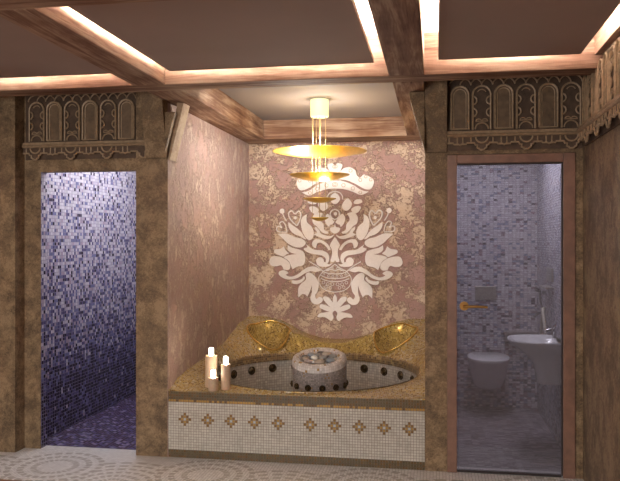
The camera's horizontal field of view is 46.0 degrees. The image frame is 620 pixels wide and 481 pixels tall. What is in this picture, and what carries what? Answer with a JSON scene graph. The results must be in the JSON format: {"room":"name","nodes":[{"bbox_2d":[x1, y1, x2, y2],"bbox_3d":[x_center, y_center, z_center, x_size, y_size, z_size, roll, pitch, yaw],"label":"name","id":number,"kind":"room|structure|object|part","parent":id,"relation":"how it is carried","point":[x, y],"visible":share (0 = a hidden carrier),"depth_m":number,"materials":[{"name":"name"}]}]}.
{"room":"spa","nodes":[
{"label":"spa","id":0,"kind":"room"},
{"bbox_2d":[0,92,170,456],"bbox_3d":[-1.932,0.223,5.425,1.847,2.660,0.206,0,0,10],"label":"wall","id":1,"kind":"structure","parent":0,"point":[20,178],"depth_m":5.37,"materials":[{"name":"brown paint"}]},
{"bbox_2d":[41,172,46,447],"bbox_3d":[-2.010,0.518,5.507,0.007,2.070,0.080,0,0,10],"label":"trim","id":2,"kind":"structure","parent":1,"relation":"attached to","point":[43,175],"depth_m":5.50,"materials":[{"name":"tile"}]},
{"bbox_2d":[22,92,145,160],"bbox_3d":[-1.657,-0.850,5.368,0.969,0.504,0.064,0,0,10],"label":"carved frieze","id":3,"kind":"object","parent":1,"relation":"attached to","point":[92,125],"visible":0.98,"depth_m":5.38,"materials":[{"name":"brown wood"}]},
{"bbox_2d":[140,91,189,161],"bbox_3d":[-1.042,-0.843,5.252,0.279,0.519,0.274,0,0,10],"label":"corbel","id":4,"kind":"object","parent":1,"relation":"attached to","point":[159,125],"visible":0.86,"depth_m":5.20,"materials":[{"name":"brown paint"}]},
{"bbox_2d":[47,171,135,437],"bbox_3d":[-1.960,0.303,6.691,0.100,2.500,2.280,0,0,10],"label":"wall","id":5,"kind":"structure","parent":0,"point":[91,216],"depth_m":6.46,"materials":[{"name":"tile"}]},
{"bbox_2d":[168,103,248,388],"bbox_3d":[-0.855,0.185,6.392,0.061,2.735,2.305,0,0,10],"label":"wall","id":6,"kind":"structure","parent":0,"point":[208,180],"depth_m":6.08,"materials":[{"name":"pink paint"}]},
{"bbox_2d":[0,393,583,480],"bbox_3d":[-0.345,1.633,6.027,4.770,0.160,3.040,0,0,10],"label":"floor","id":7,"kind":"structure","parent":0,"point":[47,463],"depth_m":5.17,"materials":[{"name":"tile"}]},
{"bbox_2d":[168,316,424,469],"bbox_3d":[0.075,1.161,6.230,1.824,0.785,2.304,0,0,10],"label":"tub","id":8,"kind":"object","parent":7,"relation":"on","point":[378,421],"visible":0.9,"depth_m":5.18,"materials":[{"name":"beige tile"}]},
{"bbox_2d":[205,347,216,387],"bbox_3d":[-0.726,0.926,5.367,0.090,0.290,0.090,0,0,10],"label":"pillar candle","id":9,"kind":"object","parent":8,"relation":"on","point":[211,359],"visible":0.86,"depth_m":5.33,"materials":[{"name":"wax"}]},
{"bbox_2d":[208,369,217,391],"bbox_3d":[-0.695,0.999,5.250,0.072,0.153,0.072,0,0,10],"label":"pillar candle","id":10,"kind":"object","parent":8,"relation":"on","point":[213,380],"visible":1,"depth_m":5.22,"materials":[{"name":"wax"}]},
{"bbox_2d":[221,356,229,389],"bbox_3d":[-0.610,0.952,5.286,0.068,0.240,0.068,0,0,10],"label":"pillar candle","id":11,"kind":"object","parent":8,"relation":"on","point":[225,367],"visible":1,"depth_m":5.26,"materials":[{"name":"wax"}]},
{"bbox_3d":[-0.568,1.325,5.188,0.912,0.342,0.029,0,0,10],"label":"panel","id":12,"kind":"part","parent":8,"relation":"part of","materials":[{"name":"tile"}]},
{"bbox_2d":[290,347,348,390],"bbox_3d":[0.077,1.218,6.004,0.468,0.629,0.468,0,0,10],"label":"basin","id":13,"kind":"object","parent":8,"relation":"on","point":[331,376],"visible":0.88,"depth_m":5.83,"materials":[{"name":"grey stone"}]},
{"bbox_2d":[304,359,311,363],"bbox_3d":[-0.011,0.976,5.933,0.065,0.036,0.080,0,0,-36],"label":"pebble","id":14,"kind":"object","parent":13,"relation":"in","point":[309,361],"visible":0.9,"depth_m":5.91,"materials":[{"name":"stone"}]},
{"bbox_2d":[314,359,324,363],"bbox_3d":[0.080,0.976,5.900,0.090,0.046,0.086,0,0,10],"label":"pebble","id":15,"kind":"object","parent":13,"relation":"in","point":[318,361],"visible":0.9,"depth_m":5.87,"materials":[{"name":"beige stone"}]},
{"bbox_2d":[318,355,327,359],"bbox_3d":[0.106,0.952,5.967,0.074,0.040,0.074,0,0,10],"label":"pebble","id":16,"kind":"object","parent":13,"relation":"in","point":[323,357],"visible":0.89,"depth_m":5.94,"materials":[{"name":"grey stone"}]},
{"bbox_2d":[326,357,334,362],"bbox_3d":[0.167,0.968,5.933,0.072,0.046,0.091,0,0,10],"label":"pebble","id":17,"kind":"object","parent":13,"relation":"in","point":[330,359],"visible":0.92,"depth_m":5.90,"materials":[{"name":"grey stone"}]},
{"bbox_3d":[0.331,1.325,5.033,0.912,0.342,0.029,0,0,10],"label":"panel","id":18,"kind":"part","parent":8,"relation":"part of","materials":[{"name":"tile"}]},
{"bbox_2d":[219,82,401,119],"bbox_3d":[0.042,-1.214,6.040,1.826,0.065,2.694,0,0,10],"label":"ceiling","id":19,"kind":"structure","parent":0,"point":[364,99],"depth_m":6.14,"materials":[{"name":"paint"}]},
{"bbox_2d":[148,89,262,139],"bbox_3d":[-0.770,-1.089,5.999,0.238,0.184,2.338,0,0,10],"label":"ceiling beam","id":20,"kind":"structure","parent":19,"relation":"attached to","point":[214,107],"depth_m":5.84,"materials":[{"name":"brown wood"}]},
{"bbox_2d":[272,98,366,220],"bbox_3d":[0.079,-0.671,6.075,0.784,1.009,0.784,0,0,10],"label":"pendant lamp","id":21,"kind":"object","parent":19,"relation":"hanging from","point":[319,107],"visible":1,"depth_m":5.99,"materials":[{"name":"gold metal"}]},
{"bbox_3d":[0.079,-0.603,6.075,0.005,0.856,0.006,0,0,10],"label":"stem","id":22,"kind":"part","parent":21,"relation":"part of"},
{"bbox_2d":[242,116,420,143],"bbox_3d":[0.241,-1.089,7.192,1.824,0.184,0.354,0,0,10],"label":"ceiling beam","id":23,"kind":"structure","parent":19,"relation":"attached to","point":[363,129],"depth_m":7.04,"materials":[{"name":"brown wood"}]},
{"bbox_2d":[393,81,424,134],"bbox_3d":[0.814,-1.089,5.726,0.196,0.184,2.338,0,0,10],"label":"ceiling beam","id":24,"kind":"structure","parent":19,"relation":"attached to","point":[402,89],"depth_m":5.18,"materials":[{"name":"brown wood"}]},
{"bbox_2d":[249,140,424,338],"bbox_3d":[0.269,0.185,7.408,1.930,2.735,0.080,0,0,10],"label":"wall","id":25,"kind":"structure","parent":0,"point":[396,168],"depth_m":7.36,"materials":[{"name":"pink paint"}]},
{"bbox_2d":[269,163,402,320],"bbox_3d":[0.252,0.010,7.363,1.357,1.589,0.018,0,0,10],"label":"wall decal","id":26,"kind":"object","parent":25,"relation":"attached to","point":[297,259],"visible":0.94,"depth_m":7.35,"materials":[{"name":"white paint"}]},
{"bbox_2d":[318,264,351,292],"bbox_3d":[0.252,0.373,7.362,0.344,0.291,0.015,0,0,10],"label":"vase","id":27,"kind":"object","parent":26,"relation":"on","point":[322,265],"depth_m":7.36,"materials":[{"name":"white paint"}]},
{"bbox_3d":[0.252,0.084,7.363,0.102,0.254,0.013,0,0,10],"label":"stem","id":28,"kind":"part","parent":26,"relation":"part of","materials":[{"name":"white paint"}]},
{"bbox_3d":[0.252,-0.650,7.363,0.788,0.270,0.013,0,0,10],"label":"crown","id":29,"kind":"part","parent":26,"relation":"part of","materials":[{"name":"white paint"}]},
{"bbox_2d":[355,0,438,35],"bbox_3d":[-1.170,-1.297,1.465,4.936,0.100,6.730,0,0,10],"label":"ceiling","id":30,"kind":"structure","parent":0,"point":[430,7],"depth_m":4.05,"materials":[{"name":"paint"}]},
{"bbox_2d":[0,17,110,77],"bbox_3d":[-2.137,-1.147,4.050,1.610,0.199,1.325,0,0,10],"label":"ceiling panel","id":31,"kind":"object","parent":30,"relation":"attached to","point":[23,53],"visible":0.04,"depth_m":4.18,"materials":[{"name":"paint"}]},
{"bbox_2d":[0,6,164,85],"bbox_3d":[-1.157,-1.122,3.909,0.210,0.250,1.536,0,0,10],"label":"ceiling beam","id":32,"kind":"structure","parent":30,"relation":"attached to","point":[65,28],"depth_m":3.74,"materials":[{"name":"brown wood"}]},
{"bbox_2d":[0,0,168,9],"bbox_3d":[-0.908,-1.121,2.980,4.696,0.249,0.205,0,0,10],"label":"ceiling beam","id":33,"kind":"structure","parent":30,"relation":"attached to","point":[4,4],"depth_m":3.06,"materials":[{"name":"brown wood"}]},
{"bbox_2d":[68,0,373,70],"bbox_3d":[-0.359,-1.147,3.743,1.260,0.199,1.325,0,0,10],"label":"ceiling panel","id":34,"kind":"object","parent":30,"relation":"attached to","point":[177,35],"visible":0.91,"depth_m":3.63,"materials":[{"name":"paint"}]},
{"bbox_2d":[0,33,602,96],"bbox_3d":[-0.613,-1.121,4.690,4.696,0.249,0.185,0,0,10],"label":"ceiling beam","id":35,"kind":"structure","parent":30,"relation":"attached to","point":[585,63],"depth_m":4.50,"materials":[{"name":"brown wood"}]},
{"bbox_2d":[368,0,423,75],"bbox_3d":[0.449,-1.122,3.631,0.210,0.250,1.536,0,0,10],"label":"ceiling beam","id":36,"kind":"structure","parent":30,"relation":"attached to","point":[399,24],"depth_m":3.54,"materials":[{"name":"brown wood"}]},
{"bbox_2d":[438,0,619,59],"bbox_3d":[1.017,-1.147,3.506,0.788,0.199,1.325,0,0,10],"label":"ceiling panel","id":37,"kind":"object","parent":30,"relation":"attached to","point":[467,29],"visible":1,"depth_m":3.56,"materials":[{"name":"paint"}]},
{"bbox_2d":[595,4,619,54],"bbox_3d":[1.531,-1.159,3.445,0.045,0.175,1.536,0,0,10],"label":"ceiling beam","id":38,"kind":"structure","parent":30,"relation":"attached to","point":[609,32],"depth_m":3.89,"materials":[{"name":"brown wood"}]},
{"bbox_2d":[457,164,536,407],"bbox_3d":[1.669,0.303,6.898,0.903,2.500,0.098,0,0,10],"label":"wall","id":39,"kind":"structure","parent":0,"point":[497,204],"depth_m":6.83,"materials":[{"name":"tile"}]},
{"bbox_2d":[475,286,495,299],"bbox_3d":[1.646,0.488,6.844,0.192,0.130,0.013,0,0,10],"label":"flush plate","id":40,"kind":"object","parent":39,"relation":"attached to","point":[481,292],"visible":1,"depth_m":6.84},
{"bbox_2d":[467,352,509,389],"bbox_3d":[1.610,1.183,6.589,0.376,0.300,0.526,0,0,10],"label":"toilet","id":41,"kind":"object","parent":39,"relation":"attached to","point":[488,370],"visible":1,"depth_m":6.44,"materials":[{"name":"ceramic"}]},
{"bbox_3d":[1.608,1.053,6.574,0.376,0.040,0.496,0,0,10],"label":"lid","id":42,"kind":"part","parent":41,"relation":"part of","materials":[{"name":"ceramic"}]},
{"bbox_2d":[503,330,537,333],"bbox_3d":[1.947,0.843,6.748,0.302,0.020,0.101,0,0,10],"label":"ledge shelf","id":43,"kind":"object","parent":39,"relation":"attached to","point":[504,331],"visible":0.9,"depth_m":6.72,"materials":[{"name":"stone"}]},
{"bbox_2d":[425,148,582,478],"bbox_3d":[1.291,0.223,4.912,1.019,2.660,0.120,0,0,10],"label":"wall","id":44,"kind":"structure","parent":0,"point":[435,163],"depth_m":4.92,"materials":[{"name":"brown paint"}]},
{"bbox_2d":[409,80,446,152],"bbox_3d":[0.796,-0.850,4.922,0.250,0.505,0.249,0,0,10],"label":"corbel","id":45,"kind":"object","parent":44,"relation":"attached to","point":[429,107],"visible":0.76,"depth_m":4.85,"materials":[{"name":"brown paint"}]},
{"bbox_2d":[447,152,574,478],"bbox_3d":[1.328,0.486,4.842,0.824,2.131,0.125,0,0,10],"label":"door","id":46,"kind":"structure","parent":44,"relation":"in","point":[567,160],"depth_m":4.79,"materials":[{"name":"brown wood"}]},
{"bbox_3d":[1.097,0.434,4.851,0.160,0.020,0.064,0,0,10],"label":"lever","id":47,"kind":"part","parent":46,"relation":"part of","materials":[{"name":"gold metal"}]},
{"bbox_2d":[447,75,583,150],"bbox_3d":[1.347,-0.850,4.809,0.869,0.504,0.064,0,0,10],"label":"carved frieze","id":48,"kind":"object","parent":44,"relation":"attached to","point":[526,113],"visible":0.95,"depth_m":4.82,"materials":[{"name":"brown wood"}]},
{"bbox_2d":[537,36,619,480],"bbox_3d":[1.416,0.253,2.358,0.143,3.000,9.130,0,0,10],"label":"wall","id":49,"kind":"structure","parent":0,"point":[601,157],"depth_m":4.42,"materials":[{"name":"brown paint"}]},
{"bbox_2d":[507,325,560,384],"bbox_3d":[1.698,0.854,5.552,0.384,0.429,0.524,0,0,10],"label":"washbasin","id":50,"kind":"object","parent":49,"relation":"attached to","point":[544,351],"visible":0.93,"depth_m":5.42,"materials":[{"name":"ceramic"}]},
{"bbox_2d":[545,325,555,338],"bbox_3d":[1.844,0.693,5.597,0.094,0.107,0.025,0,0,-9],"label":"faucet","id":51,"kind":"object","parent":50,"relation":"on","point":[550,329],"depth_m":5.59,"materials":[{"name":"silver metal"}]},
{"bbox_2d":[532,288,546,334],"bbox_3d":[1.971,0.671,6.195,0.111,0.550,0.242,0,0,-4],"label":"shower","id":52,"kind":"object","parent":49,"relation":"attached to","point":[542,318],"visible":0.77,"depth_m":6.22,"materials":[{"name":"silver metal"}]},
{"bbox_2d":[539,285,553,288],"bbox_3d":[1.927,0.373,5.949,0.069,0.010,0.340,0,0,10],"label":"glass shelf","id":53,"kind":"object","parent":49,"relation":"attached to","point":[542,286],"visible":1,"depth_m":5.92,"materials":[{"name":"glass"}]},
{"bbox_2d":[546,267,552,281],"bbox_3d":[1.956,0.273,5.954,0.015,0.110,0.280,0,0,10],"label":"wall plate","id":54,"kind":"object","parent":49,"relation":"attached to","point":[549,271],"visible":1,"depth_m":5.92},
{"bbox_2d":[576,37,619,145],"bbox_3d":[1.568,-0.819,3.712,0.064,0.441,1.963,0,0,10],"label":"carved frieze","id":55,"kind":"object","parent":49,"relation":"attached to","point":[601,93],"visible":0.97,"depth_m":4.07,"materials":[{"name":"brown wood"}]}
]}

